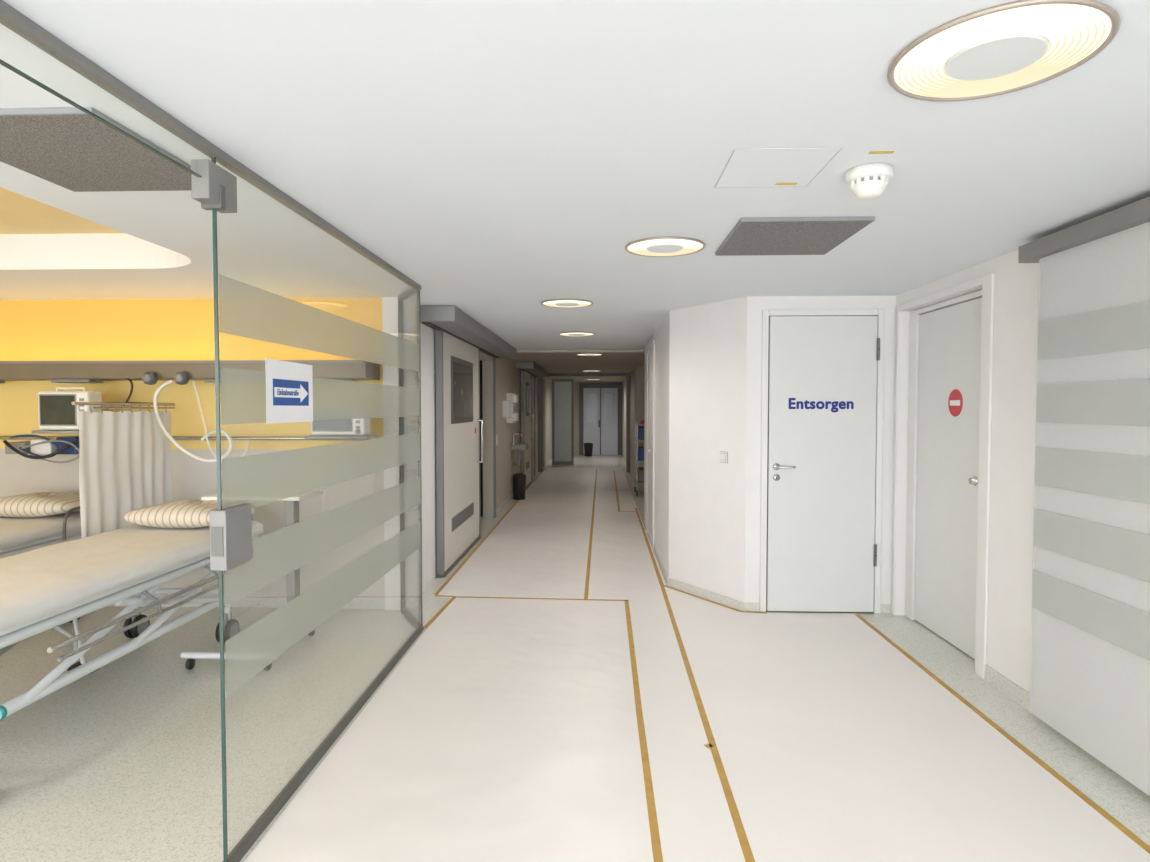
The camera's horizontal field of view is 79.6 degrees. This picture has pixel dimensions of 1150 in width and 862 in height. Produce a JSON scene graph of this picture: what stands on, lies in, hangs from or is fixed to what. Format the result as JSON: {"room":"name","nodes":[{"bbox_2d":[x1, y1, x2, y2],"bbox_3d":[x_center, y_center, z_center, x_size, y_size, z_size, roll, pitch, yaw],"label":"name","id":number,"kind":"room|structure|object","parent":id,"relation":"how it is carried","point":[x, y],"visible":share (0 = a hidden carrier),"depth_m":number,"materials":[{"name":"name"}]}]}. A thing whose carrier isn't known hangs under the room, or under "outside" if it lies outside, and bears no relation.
{"room":"hospital corridor","nodes":[
{"label":"hospital corridor","id":0,"kind":"room"},
{"bbox_2d":[0,298,384,598],"bbox_3d":[-3.681,0.181,5.596,4.640,2.465,0.100,0,2,2],"label":"wall","id":1,"kind":"structure","parent":0,"point":[341,528],"depth_m":5.51,"materials":[{"name":"paint"}]},
{"bbox_2d":[0,436,377,439],"bbox_3d":[-3.729,0.057,5.503,4.350,0.030,0.032,0,2,2],"label":"wall rail","id":2,"kind":"object","parent":1,"relation":"attached to","point":[1,437],"visible":0.45,"depth_m":5.46,"materials":[{"name":"metal"}]},
{"bbox_2d":[3,387,101,462],"bbox_3d":[-3.893,-0.045,5.237,0.840,0.562,0.524,0,2,2],"label":"patient monitor","id":3,"kind":"object","parent":2,"relation":"attached to","point":[56,413],"visible":0.8,"depth_m":4.99,"materials":[{"name":"white plastic"}]},
{"bbox_2d":[32,430,78,433],"bbox_3d":[-3.699,0.004,5.090,0.440,0.022,0.240,0,2,2],"label":"shelf","id":4,"kind":"object","parent":3,"relation":"attached to","point":[35,431],"depth_m":4.97,"materials":[{"name":"grey plastic"}]},
{"bbox_2d":[71,402,174,537],"bbox_3d":[-3.222,0.265,4.996,0.032,0.945,1.050,0,2,2],"label":"privacy curtain","id":5,"kind":"object","parent":2,"relation":"hanging from","point":[125,456],"visible":0.89,"depth_m":4.90,"materials":[{"name":"fabric"}]},
{"bbox_2d":[305,404,377,439],"bbox_3d":[-1.714,-0.069,5.186,0.460,0.270,0.440,0,2,2],"label":"patient monitor","id":6,"kind":"object","parent":2,"relation":"on","point":[327,423],"visible":0.94,"depth_m":4.98,"materials":[{"name":"white plastic"}]},
{"bbox_2d":[305,435,377,438],"bbox_3d":[-1.717,0.044,5.090,0.460,0.022,0.240,0,2,2],"label":"shelf","id":7,"kind":"object","parent":6,"relation":"attached to","point":[313,436],"depth_m":4.97,"materials":[{"name":"grey plastic"}]},
{"bbox_2d":[0,360,379,463],"bbox_3d":[-3.728,-0.146,5.318,4.365,0.773,0.427,0,2,2],"label":"medical supply rail","id":8,"kind":"object","parent":1,"relation":"attached to","point":[150,372],"visible":0.94,"depth_m":5.16,"materials":[{"name":"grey metal"}]},
{"bbox_2d":[142,372,157,384],"bbox_3d":[-3.156,-0.391,5.126,0.100,0.100,0.102,0,2,2],"label":"outlet","id":9,"kind":"object","parent":8,"relation":"attached to","point":[150,378],"depth_m":5.10,"materials":[{"name":"grey plastic"}]},
{"bbox_2d":[174,372,189,384],"bbox_3d":[-2.917,-0.391,5.117,0.100,0.100,0.102,0,2,2],"label":"outlet","id":10,"kind":"object","parent":8,"relation":"attached to","point":[181,378],"depth_m":5.09,"materials":[{"name":"grey plastic"}]},
{"bbox_2d":[109,596,384,608],"bbox_3d":[-3.703,1.375,5.579,4.600,0.080,0.015,0,2,2],"label":"baseboard","id":11,"kind":"structure","parent":1,"relation":"attached to","point":[240,602],"depth_m":5.51,"materials":[{"name":"stone"}]},
{"bbox_2d":[201,184,225,209],"bbox_3d":[-1.204,-0.778,2.297,0.069,0.078,0.030,0,2,2],"label":"glass door hinge","id":12,"kind":"object","parent":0,"point":[222,205],"depth_m":2.29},
{"bbox_2d":[398,300,404,607],"bbox_3d":[-1.352,0.188,5.381,0.041,2.395,0.040,0,2,2],"label":"post","id":13,"kind":"object","parent":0,"point":[400,303],"depth_m":5.37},
{"bbox_2d":[382,297,436,609],"bbox_3d":[-1.375,0.135,6.968,0.150,2.465,3.090,0,2,2],"label":"wall","id":14,"kind":"structure","parent":0,"point":[389,304],"depth_m":5.59,"materials":[{"name":"white paint"}]},
{"bbox_2d":[420,306,516,357],"bbox_3d":[-1.096,-1.058,7.964,0.328,0.140,4.300,0,2,2],"label":"housing","id":15,"kind":"object","parent":14,"relation":"attached to","point":[451,319],"depth_m":6.59,"materials":[{"name":"metal"}]},
{"bbox_2d":[435,330,480,574],"bbox_3d":[-1.236,0.156,7.479,0.066,2.350,2.020,0,2,2],"label":"leaf","id":16,"kind":"object","parent":15,"relation":"hanging from","point":[461,442],"depth_m":6.98,"materials":[{"name":"paint"}]},
{"bbox_2d":[452,502,473,531],"bbox_3d":[-1.208,0.921,7.478,0.007,0.140,1.170,0,2,2],"label":"vent","id":17,"kind":"object","parent":16,"relation":"attached to","point":[473,502],"visible":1,"depth_m":7.35,"materials":[{"name":"grey plastic"}]},
{"bbox_2d":[451,356,482,462],"bbox_3d":[-1.172,-0.181,7.588,0.069,1.183,1.464,0,2,2],"label":"window","id":18,"kind":"structure","parent":16,"relation":"attached to","point":[461,370],"depth_m":7.38,"materials":[{"name":"glass"}]},
{"bbox_2d":[400,607,418,627],"bbox_3d":[-1.241,1.410,5.206,0.279,0.035,0.465,0,2,2],"label":"baseboard","id":19,"kind":"object","parent":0,"point":[404,611],"depth_m":5.18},
{"bbox_2d":[480,360,482,516],"bbox_3d":[-1.990,0.029,10.160,1.290,2.465,0.050,0,2,2],"label":"wall","id":20,"kind":"structure","parent":0,"point":[481,393],"depth_m":10.12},
{"bbox_2d":[482,358,520,517],"bbox_3d":[-1.177,-0.047,12.431,0.150,2.465,4.850,0,2,2],"label":"wall","id":21,"kind":"structure","parent":0,"point":[508,377],"depth_m":10.76,"materials":[{"name":"beige paint"}]},
{"bbox_2d":[493,358,495,517],"bbox_3d":[-1.173,0.105,10.049,0.029,2.320,0.079,0,2,2],"label":"door frame","id":22,"kind":"structure","parent":21,"relation":"attached to","point":[494,359],"depth_m":10.03,"materials":[{"name":"metal"}]},
{"bbox_2d":[496,493,513,514],"bbox_3d":[-1.134,1.175,11.419,0.012,0.090,2.550,0,2,2],"label":"baseboard","id":23,"kind":"structure","parent":21,"relation":"attached to","point":[510,497],"depth_m":11.14,"materials":[{"name":"plastic"}]},
{"bbox_2d":[502,400,513,418],"bbox_3d":[-1.068,-0.337,11.001,0.169,0.300,0.120,0,2,2],"label":"soap dispenser","id":24,"kind":"object","parent":21,"relation":"attached to","point":[506,404],"visible":1,"depth_m":10.94,"materials":[{"name":"white plastic"}]},
{"bbox_2d":[506,393,517,422],"bbox_3d":[-1.054,-0.388,11.639,0.149,0.500,0.400,0,2,2],"label":"holder","id":25,"kind":"object","parent":21,"relation":"attached to","point":[512,397],"visible":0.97,"depth_m":11.46,"materials":[{"name":"white plastic"}]},
{"bbox_2d":[511,434,527,465],"bbox_3d":[-0.976,0.329,12.186,0.269,0.570,0.450,0,2,2],"label":"basin","id":26,"kind":"object","parent":21,"relation":"attached to","point":[515,447],"visible":1,"depth_m":11.99,"materials":[{"name":"white ceramic"}]},
{"bbox_2d":[516,361,547,376],"bbox_3d":[-0.858,-1.282,14.551,0.328,0.132,3.610,0,2,2],"label":"housing","id":27,"kind":"object","parent":21,"relation":"attached to","point":[531,367],"visible":0.96,"depth_m":13.10,"materials":[{"name":"metal"}]},
{"bbox_2d":[521,371,531,485],"bbox_3d":[-0.996,-0.066,14.126,0.066,2.350,1.450,0,2,2],"label":"leaf","id":28,"kind":"object","parent":27,"relation":"hanging from","point":[527,377],"depth_m":13.74,"materials":[{"name":"paint"}]},
{"bbox_2d":[526,382,533,438],"bbox_3d":[-0.932,-0.403,14.234,0.069,1.183,0.894,0,2,2],"label":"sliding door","id":29,"kind":"structure","parent":28,"relation":"attached to","point":[527,383],"depth_m":14.03,"materials":[{"name":"metal"}]},
{"bbox_2d":[517,349,643,352],"bbox_3d":[0.222,-1.187,10.255,2.700,0.038,0.080,0,2,2],"label":"ceiling beam","id":30,"kind":"structure","parent":21,"relation":"attached to","point":[642,350],"depth_m":10.24,"materials":[{"name":"beige paint"}]},
{"bbox_2d":[531,377,551,475],"bbox_3d":[-0.898,-0.304,20.147,0.150,2.465,7.800,0,2,2],"label":"wall","id":31,"kind":"structure","parent":0,"point":[547,384],"depth_m":19.32,"materials":[{"name":"beige paint"}]},
{"bbox_2d":[534,377,535,475],"bbox_3d":[-0.947,-0.103,16.291,0.029,2.320,0.079,0,2,2],"label":"door frame","id":32,"kind":"structure","parent":31,"relation":"attached to","point":[534,377],"depth_m":16.28,"materials":[{"name":"metal"}]},
{"bbox_2d":[0,455,1149,861],"bbox_3d":[-1.129,1.306,10.347,9.400,0.100,27.500,0,2,2],"label":"floor","id":33,"kind":"structure","parent":0,"point":[122,762],"depth_m":3.48,"materials":[{"name":"stone"}]},
{"bbox_2d":[0,492,81,622],"bbox_3d":[-4.113,0.977,4.293,0.928,0.958,2.454,0,2,2],"label":"hospital bed","id":34,"kind":"object","parent":33,"relation":"on","point":[29,519],"visible":0.53,"depth_m":4.96,"materials":[{"name":"fabric"}]},
{"bbox_2d":[0,492,79,517],"bbox_3d":[-4.041,0.552,5.191,0.750,0.170,0.480,0,2,2],"label":"pillow","id":35,"kind":"object","parent":34,"relation":"on","point":[39,504],"depth_m":5.00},
{"bbox_2d":[0,500,262,720],"bbox_3d":[-2.714,0.992,3.842,0.916,0.958,2.454,0,2,2],"label":"hospital bed","id":36,"kind":"object","parent":33,"relation":"on","point":[42,589],"visible":0.82,"depth_m":3.67,"materials":[{"name":"white metal"}]},
{"bbox_2d":[124,500,253,527],"bbox_3d":[-2.636,0.567,4.740,0.750,0.170,0.480,0,2,2],"label":"pillow","id":37,"kind":"object","parent":36,"relation":"on","point":[186,513],"depth_m":4.53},
{"bbox_2d":[180,490,323,670],"bbox_3d":[-2.050,0.927,4.510,0.680,1.043,0.712,0,2,2],"label":"table","id":38,"kind":"object","parent":33,"relation":"on","point":[292,629],"visible":1,"depth_m":4.46,"materials":[{"name":"white metal"}]},
{"bbox_2d":[222,626,423,861],"bbox_3d":[-1.157,1.463,3.675,0.036,0.030,2.600,0,2,2],"label":"channel","id":39,"kind":"object","parent":33,"relation":"on","point":[242,847],"visible":1,"depth_m":3.06,"materials":[{"name":"metal"}]},
{"bbox_2d":[417,290,422,625],"bbox_3d":[-1.110,0.203,4.932,0.020,2.405,0.018,0,2,2],"label":"post","id":40,"kind":"object","parent":39,"relation":"on","point":[418,291],"visible":1,"depth_m":4.92,"materials":[{"name":"metal"}]},
{"bbox_3d":[-1.157,0.247,3.632,0.012,2.405,2.585,0,2,2],"label":"pane","id":41,"kind":"object","parent":39,"relation":"on","visible":0},
{"bbox_2d":[191,159,236,212],"bbox_3d":[-1.204,-0.815,2.307,0.060,0.125,0.175,0,2,2],"label":"top patch","id":42,"kind":"object","parent":41,"relation":"attached to","point":[205,189],"visible":0.96,"depth_m":2.24,"materials":[{"name":"metal"}]},
{"bbox_2d":[211,157,227,861],"bbox_3d":[-1.204,0.300,2.338,0.012,2.425,0.006,0,2,2],"label":"pane edge","id":43,"kind":"object","parent":41,"relation":"attached to","point":[213,159],"visible":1,"depth_m":2.33,"materials":[{"name":"green glass"}]},
{"bbox_2d":[209,504,251,570],"bbox_3d":[-1.200,0.367,2.409,0.058,0.205,0.178,0,2,2],"label":"keep","id":44,"kind":"object","parent":41,"relation":"attached to","point":[235,520],"depth_m":2.35,"materials":[{"name":"metal"}]},
{"bbox_2d":[265,358,312,423],"bbox_3d":[-1.174,-0.160,2.856,0.004,0.250,0.430,0,2,2],"label":"sign","id":45,"kind":"object","parent":41,"relation":"attached to","point":[289,385],"visible":1,"depth_m":2.83,"materials":[{"name":"paper"}]},
{"bbox_2d":[436,536,480,576],"bbox_3d":[-1.232,1.334,7.493,0.080,0.026,1.970,0,2,2],"label":"floor guide","id":46,"kind":"object","parent":33,"relation":"on","point":[465,552],"visible":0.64,"depth_m":7.20,"materials":[{"name":"metal"}]},
{"bbox_2d":[538,377,542,471],"bbox_3d":[-0.867,-0.206,17.245,0.119,2.463,0.100,0,2,2],"label":"post","id":47,"kind":"object","parent":33,"relation":"on","point":[540,379],"visible":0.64,"depth_m":17.20,"materials":[{"name":"metal"}]},
{"bbox_2d":[548,373,626,375],"bbox_3d":[0.236,-1.402,17.166,2.090,0.068,0.100,0,2,2],"label":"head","id":48,"kind":"object","parent":47,"relation":"attached to","point":[549,374],"visible":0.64,"depth_m":17.11},
{"bbox_2d":[552,379,554,464],"bbox_3d":[-0.612,-0.259,19.467,0.070,2.420,0.060,0,2,2],"label":"frame","id":49,"kind":"object","parent":33,"relation":"on","point":[553,411],"visible":1,"depth_m":19.45,"materials":[{"name":"metal"}]},
{"bbox_2d":[555,461,570,464],"bbox_3d":[-0.338,0.898,19.496,0.480,0.095,0.060,0,2,2],"label":"frame","id":50,"kind":"object","parent":33,"relation":"on","point":[556,462],"visible":1,"depth_m":19.47,"materials":[{"name":"metal"}]},
{"bbox_2d":[554,382,570,460],"bbox_3d":[-0.338,-0.269,19.457,0.480,2.240,0.020,0,2,2],"label":"pane","id":51,"kind":"object","parent":50,"relation":"on","point":[562,390],"visible":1,"depth_m":19.45,"materials":[{"name":"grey glass"}]},
{"bbox_2d":[571,379,573,464],"bbox_3d":[-0.068,-0.258,19.447,0.060,2.420,0.060,0,2,2],"label":"frame","id":52,"kind":"object","parent":33,"relation":"on","point":[572,380],"visible":1,"depth_m":19.42,"materials":[{"name":"metal"}]},
{"bbox_2d":[584,443,592,455],"bbox_3d":[0.447,0.609,22.932,0.300,0.446,0.300,0,2,2],"label":"waste bin","id":53,"kind":"object","parent":33,"relation":"on","point":[588,447],"visible":1,"depth_m":22.82,"materials":[{"name":"black plastic"}]},
{"bbox_2d":[626,373,629,471],"bbox_3d":[1.325,-0.204,17.166,0.089,2.463,0.100,0,2,2],"label":"post","id":54,"kind":"object","parent":33,"relation":"on","point":[628,374],"visible":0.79,"depth_m":17.13,"materials":[{"name":"metal"}]},
{"bbox_2d":[634,420,643,495],"bbox_3d":[1.310,0.483,12.734,0.384,1.375,0.770,0,2,2],"label":"cart","id":55,"kind":"object","parent":33,"relation":"on","point":[639,455],"visible":0.5,"depth_m":12.44,"materials":[{"name":"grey plastic"}]},
{"bbox_2d":[244,467,1149,861],"bbox_3d":[0.556,1.347,7.534,3.410,0.004,22.000,0,2,2],"label":"covering","id":56,"kind":"object","parent":33,"relation":"on","point":[507,731],"visible":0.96,"depth_m":3.31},
{"bbox_2d":[512,473,525,499],"bbox_3d":[-0.976,0.966,12.082,0.240,0.456,0.240,0,2,2],"label":"waste bin","id":57,"kind":"object","parent":56,"relation":"on","point":[519,479],"visible":1,"depth_m":11.99,"materials":[{"name":"black plastic"}]},
{"bbox_2d":[423,468,1149,861],"bbox_3d":[0.553,1.349,7.384,3.428,0.002,21.700,0,2,2],"label":"tape","id":58,"kind":"object","parent":56,"relation":"on","point":[653,823],"visible":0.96,"depth_m":3.54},
{"bbox_2d":[0,0,1149,349],"bbox_3d":[-1.376,-0.980,3.421,9.400,0.001,13.800,0,2,2],"label":"ceiling","id":59,"kind":"structure","parent":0,"point":[504,157],"depth_m":2.27,"materials":[{"name":"paint"}]},
{"bbox_2d":[0,187,190,269],"bbox_3d":[-3.762,-1.081,3.164,3.050,0.220,2.320,0,2,2],"label":"ceiling recess","id":60,"kind":"structure","parent":59,"relation":"in","point":[35,235],"depth_m":4.29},
{"bbox_2d":[0,107,190,191],"bbox_3d":[-1.675,-0.933,2.342,0.600,0.019,0.700,0,2,2],"label":"ceiling vent grille","id":61,"kind":"object","parent":59,"relation":"in","point":[69,148],"depth_m":2.30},
{"bbox_2d":[0,0,420,300],"bbox_3d":[-1.382,-0.879,0.942,0.299,0.034,8.840,0,2,2],"label":"rail","id":62,"kind":"object","parent":59,"relation":"attached to","point":[10,17],"depth_m":2.00,"materials":[{"name":"metal"}]},
{"bbox_3d":[-1.238,-0.836,1.357,0.012,0.090,1.877,0,2,2],"label":"transom","id":63,"kind":"object","parent":62,"relation":"attached to","visible":0},
{"bbox_2d":[0,59,201,176],"bbox_3d":[-1.238,-0.789,1.359,0.012,0.004,1.877,0,2,2],"label":"transom edge","id":64,"kind":"object","parent":63,"relation":"attached to","point":[2,62],"visible":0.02,"depth_m":1.74,"materials":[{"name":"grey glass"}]},
{"bbox_2d":[541,299,592,307],"bbox_3d":[-0.064,-1.045,5.664,0.430,0.017,0.430,0,2,2],"label":"ceiling lamp","id":65,"kind":"object","parent":59,"relation":"in","point":[557,303],"depth_m":5.63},
{"bbox_2d":[559,332,594,336],"bbox_3d":[0.021,-1.123,8.012,0.430,0.017,0.430,0,2,2],"label":"ceiling lamp","id":66,"kind":"object","parent":59,"relation":"in","point":[576,334],"depth_m":7.96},
{"bbox_2d":[625,236,705,256],"bbox_3d":[0.481,-0.979,3.684,0.430,0.017,0.430,0,2,2],"label":"ceiling lamp","id":67,"kind":"object","parent":59,"relation":"in","point":[669,246],"depth_m":3.65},
{"bbox_2d":[716,148,840,187],"bbox_3d":[0.717,-0.947,2.497,0.348,0.002,0.396,0,2,2],"label":"panel","id":68,"kind":"object","parent":59,"relation":"attached to","point":[765,167],"visible":1,"depth_m":2.47,"materials":[{"name":"paint"}]},
{"bbox_2d":[715,216,874,255],"bbox_3d":[1.067,-0.971,3.473,0.600,0.019,0.700,0,2,2],"label":"ceiling vent grille","id":69,"kind":"object","parent":59,"relation":"in","point":[761,235],"depth_m":3.38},
{"bbox_2d":[846,163,893,199],"bbox_3d":[1.073,-0.898,2.514,0.162,0.102,0.162,0,2,2],"label":"smoke detector","id":70,"kind":"object","parent":59,"relation":"attached to","point":[866,181],"visible":1,"depth_m":2.47,"materials":[{"name":"white plastic"}]},
{"bbox_2d":[887,0,1119,101],"bbox_3d":[1.025,-0.912,1.683,0.480,0.017,0.480,0,2,2],"label":"ceiling lamp","id":71,"kind":"object","parent":59,"relation":"in","point":[1006,48],"depth_m":1.64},
{"bbox_2d":[511,353,643,382],"bbox_3d":[-0.880,-1.462,17.154,9.400,0.050,13.700,0,2,2],"label":"ceiling","id":72,"kind":"structure","parent":0,"point":[551,362],"depth_m":13.42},
{"bbox_2d":[574,382,621,454],"bbox_3d":[0.651,-0.417,23.541,3.000,2.465,0.100,0,2,2],"label":"wall","id":73,"kind":"structure","parent":0,"point":[576,385],"depth_m":23.50,"materials":[{"name":"beige paint"}]},
{"bbox_2d":[583,388,599,454],"bbox_3d":[0.566,-0.326,23.417,0.560,2.270,0.040,0,2,2],"label":"leaf","id":74,"kind":"object","parent":73,"relation":"attached to","point":[591,431],"visible":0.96,"depth_m":23.41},
{"bbox_2d":[587,393,596,422],"bbox_3d":[0.570,-0.780,23.379,0.350,1.000,0.005,0,2,2],"label":"pane","id":75,"kind":"object","parent":74,"relation":"attached to","point":[591,397],"visible":1,"depth_m":23.38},
{"bbox_2d":[579,384,621,454],"bbox_3d":[0.868,-0.392,23.454,1.440,2.420,0.060,0,2,2],"label":"frame","id":76,"kind":"object","parent":73,"relation":"attached to","point":[581,386],"visible":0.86,"depth_m":23.41,"materials":[{"name":"metal"}]},
{"bbox_2d":[601,388,617,454],"bbox_3d":[1.166,-0.325,23.395,0.560,2.270,0.040,0,2,2],"label":"leaf","id":77,"kind":"object","parent":73,"relation":"attached to","point":[609,431],"visible":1,"depth_m":23.38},
{"bbox_2d":[604,393,613,422],"bbox_3d":[1.160,-0.779,23.358,0.350,1.000,0.005,0,2,2],"label":"pane","id":78,"kind":"object","parent":77,"relation":"attached to","point":[608,397],"visible":1,"depth_m":23.36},
{"bbox_2d":[622,367,643,481],"bbox_3d":[1.670,-0.273,19.204,0.450,2.465,9.500,0,2,2],"label":"wall","id":79,"kind":"structure","parent":0,"point":[637,375],"depth_m":15.41,"materials":[{"name":"beige paint"}]},
{"bbox_2d":[644,346,644,467],"bbox_3d":[1.258,0.047,9.618,0.580,2.465,0.100,0,2,2],"label":"wall","id":80,"kind":"structure","parent":0,"point":[644,346],"depth_m":9.61,"materials":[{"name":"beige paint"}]},
{"bbox_2d":[644,296,895,603],"bbox_3d":[1.183,0.125,7.286,1.344,2.465,4.487,-1,2,-18],"label":"wall","id":81,"kind":"structure","parent":0,"point":[708,357],"depth_m":5.64,"materials":[{"name":"white paint"}]},
{"bbox_2d":[646,353,647,531],"bbox_3d":[0.929,0.125,8.841,0.019,2.360,0.080,0,2,2],"label":"frame","id":82,"kind":"object","parent":81,"relation":"attached to","point":[647,353],"visible":0.57,"depth_m":8.80,"materials":[{"name":"paint"}]},
{"bbox_2d":[647,348,652,542],"bbox_3d":[0.914,0.170,8.333,0.012,2.285,0.930,0,2,2],"label":"leaf","id":83,"kind":"object","parent":81,"relation":"attached to","point":[650,353],"visible":0.71,"depth_m":8.30,"materials":[{"name":"laminate"}]},
{"bbox_2d":[652,340,654,548],"bbox_3d":[0.892,0.159,7.822,0.019,2.360,0.080,0,2,2],"label":"frame","id":84,"kind":"object","parent":81,"relation":"attached to","point":[653,470],"visible":0.93,"depth_m":7.79,"materials":[{"name":"paint"}]},
{"bbox_2d":[654,544,667,584],"bbox_3d":[0.866,1.333,6.997,0.012,0.070,1.550,0,2,2],"label":"baseboard","id":85,"kind":"structure","parent":81,"relation":"attached to","point":[665,575],"depth_m":6.82,"materials":[{"name":"stone"}]},
{"bbox_2d":[668,578,744,610],"bbox_3d":[1.084,1.372,5.815,0.012,0.070,0.929,-1,2,-32],"label":"baseboard","id":86,"kind":"structure","parent":81,"relation":"attached to","point":[730,602],"depth_m":5.78,"materials":[{"name":"plastic"}]},
{"bbox_2d":[719,451,727,462],"bbox_3d":[1.201,0.213,5.593,0.016,0.090,0.088,-1,2,-32],"label":"light switch","id":87,"kind":"object","parent":81,"relation":"attached to","point":[723,456],"visible":1,"depth_m":5.58,"materials":[{"name":"grey plastic"}]},
{"bbox_2d":[745,602,758,611],"bbox_3d":[1.390,1.385,5.426,0.110,0.070,0.012,0,2,2],"label":"baseboard","id":88,"kind":"structure","parent":81,"relation":"attached to","point":[749,606],"depth_m":5.42,"materials":[{"name":"stone"}]},
{"bbox_2d":[759,310,768,611],"bbox_3d":[1.474,0.241,5.379,0.048,2.360,0.025,0,2,2],"label":"frame","id":89,"kind":"object","parent":81,"relation":"attached to","point":[765,313],"visible":1,"depth_m":5.37,"materials":[{"name":"paint"}]},
{"bbox_2d":[766,316,872,612],"bbox_3d":[1.915,0.266,5.373,0.832,2.311,0.005,0,2,2],"label":"gap","id":90,"kind":"object","parent":81,"relation":"attached to","point":[769,316],"visible":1,"depth_m":5.40,"materials":[{"name":"black rubber"}]},
{"bbox_2d":[767,316,879,611],"bbox_3d":[1.921,0.263,5.347,0.833,2.294,0.044,0,2,2],"label":"leaf","id":91,"kind":"object","parent":81,"relation":"attached to","point":[821,526],"depth_m":5.34,"materials":[{"name":"laminate"}]},
{"bbox_2d":[789,398,853,412],"bbox_3d":[1.900,-0.199,5.327,0.496,0.113,0.001,0,2,2],"label":"lettering","id":92,"kind":"object","parent":91,"relation":"attached to","point":[806,402],"visible":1,"depth_m":5.33},
{"bbox_2d":[769,309,877,315],"bbox_3d":[1.915,-0.914,5.324,0.832,0.048,0.025,0,2,2],"label":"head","id":93,"kind":"structure","parent":81,"relation":"in","point":[777,312],"depth_m":5.31,"materials":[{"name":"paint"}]},
{"bbox_2d":[873,309,884,612],"bbox_3d":[2.355,0.242,5.347,0.048,2.360,0.025,0,2,2],"label":"frame","id":94,"kind":"object","parent":81,"relation":"attached to","point":[881,312],"visible":1,"depth_m":5.33,"materials":[{"name":"paint"}]},
{"bbox_2d":[880,604,890,612],"bbox_3d":[2.429,1.386,5.389,0.090,0.070,0.012,0,2,2],"label":"baseboard","id":95,"kind":"structure","parent":81,"relation":"attached to","point":[884,608],"depth_m":5.38,"materials":[{"name":"stone"}]},
{"bbox_2d":[895,249,1038,692],"bbox_3d":[2.426,0.335,0.975,0.220,2.465,9.100,0,2,2],"label":"wall","id":96,"kind":"structure","parent":0,"point":[1016,285],"depth_m":3.84,"materials":[{"name":"white paint"}]},
{"bbox_2d":[891,306,899,615],"bbox_3d":[2.463,0.233,5.303,0.017,2.380,0.045,0,2,2],"label":"door frame","id":97,"kind":"structure","parent":96,"relation":"attached to","point":[897,321],"depth_m":5.29,"materials":[{"name":"paint"}]},
{"bbox_2d":[905,310,921,619],"bbox_3d":[2.615,0.261,5.218,0.150,2.330,0.115,0,2,2],"label":"frame","id":98,"kind":"object","parent":96,"relation":"attached to","point":[914,317],"visible":0.46,"depth_m":5.19,"materials":[{"name":"paint"}]},
{"bbox_2d":[898,276,982,485],"bbox_3d":[2.552,-0.301,4.681,0.238,1.270,1.153,0,2,2],"label":"door frame","id":99,"kind":"structure","parent":96,"relation":"in","point":[976,282],"depth_m":4.56,"materials":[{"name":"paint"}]},
{"bbox_2d":[900,261,986,310],"bbox_3d":[2.561,-0.956,4.656,0.220,0.130,1.170,0,2,2],"label":"lintel","id":100,"kind":"object","parent":96,"relation":"attached to","point":[977,271],"depth_m":4.57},
{"bbox_2d":[915,297,981,658],"bbox_3d":[2.556,0.293,4.723,0.032,2.276,0.864,0,2,2],"label":"leaf","id":101,"kind":"object","parent":96,"relation":"attached to","point":[949,337],"visible":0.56,"depth_m":4.69,"materials":[{"name":"laminate"}]},
{"bbox_2d":[948,389,962,416],"bbox_3d":[2.533,-0.187,4.598,0.005,0.184,0.184,0,2,2],"label":"no entry sign","id":102,"kind":"object","parent":101,"relation":"attached to","point":[955,402],"visible":1,"depth_m":4.59,"materials":[{"name":"plastic"}]},
{"bbox_2d":[975,273,994,678],"bbox_3d":[2.419,0.274,4.077,0.017,2.380,0.100,0,2,2],"label":"door frame","id":103,"kind":"structure","parent":96,"relation":"attached to","point":[987,325],"depth_m":4.06,"materials":[{"name":"paint"}]},
{"bbox_2d":[984,665,1029,710],"bbox_3d":[2.284,1.545,0.314,0.014,0.090,7.690,0,2,2],"label":"baseboard","id":104,"kind":"structure","parent":96,"relation":"attached to","point":[1002,683],"depth_m":3.84,"materials":[{"name":"stone"}]},
{"bbox_2d":[1018,196,1149,262],"bbox_3d":[2.207,-0.792,0.124,0.100,0.085,6.860,0,2,2],"label":"rail","id":105,"kind":"object","parent":96,"relation":"attached to","point":[1137,213],"visible":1,"depth_m":3.05,"materials":[{"name":"metal"}]},
{"bbox_2d":[1029,222,1149,795],"bbox_3d":[2.206,0.392,0.112,0.016,2.310,6.756,0,2,2],"label":"pane","id":106,"kind":"object","parent":105,"relation":"hanging from","point":[1093,691],"depth_m":3.06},
{"bbox_2d":[1032,570,1149,660],"bbox_3d":[2.198,0.909,0.126,0.002,0.190,6.750,0,2,2],"label":"band","id":107,"kind":"object","parent":106,"relation":"attached to","point":[1127,627],"visible":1,"depth_m":3.06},
{"bbox_2d":[1033,508,1149,582],"bbox_3d":[2.198,0.598,0.116,0.002,0.190,6.750,0,2,2],"label":"band","id":108,"kind":"object","parent":106,"relation":"attached to","point":[1123,551],"visible":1,"depth_m":3.05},
{"bbox_2d":[1035,447,1149,503],"bbox_3d":[2.198,0.286,0.105,0.002,0.190,6.750,0,2,2],"label":"band","id":109,"kind":"object","parent":106,"relation":"attached to","point":[1118,476],"visible":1,"depth_m":3.05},
{"bbox_2d":[1036,378,1149,425],"bbox_3d":[2.198,-0.026,0.095,0.002,0.190,6.750,0,2,2],"label":"band","id":110,"kind":"object","parent":106,"relation":"attached to","point":[1113,402],"visible":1,"depth_m":3.05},
{"bbox_2d":[1038,300,1149,359],"bbox_3d":[2.198,-0.338,0.085,0.002,0.190,6.750,0,2,2],"label":"band","id":111,"kind":"object","parent":106,"relation":"attached to","point":[1124,327],"visible":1,"depth_m":3.05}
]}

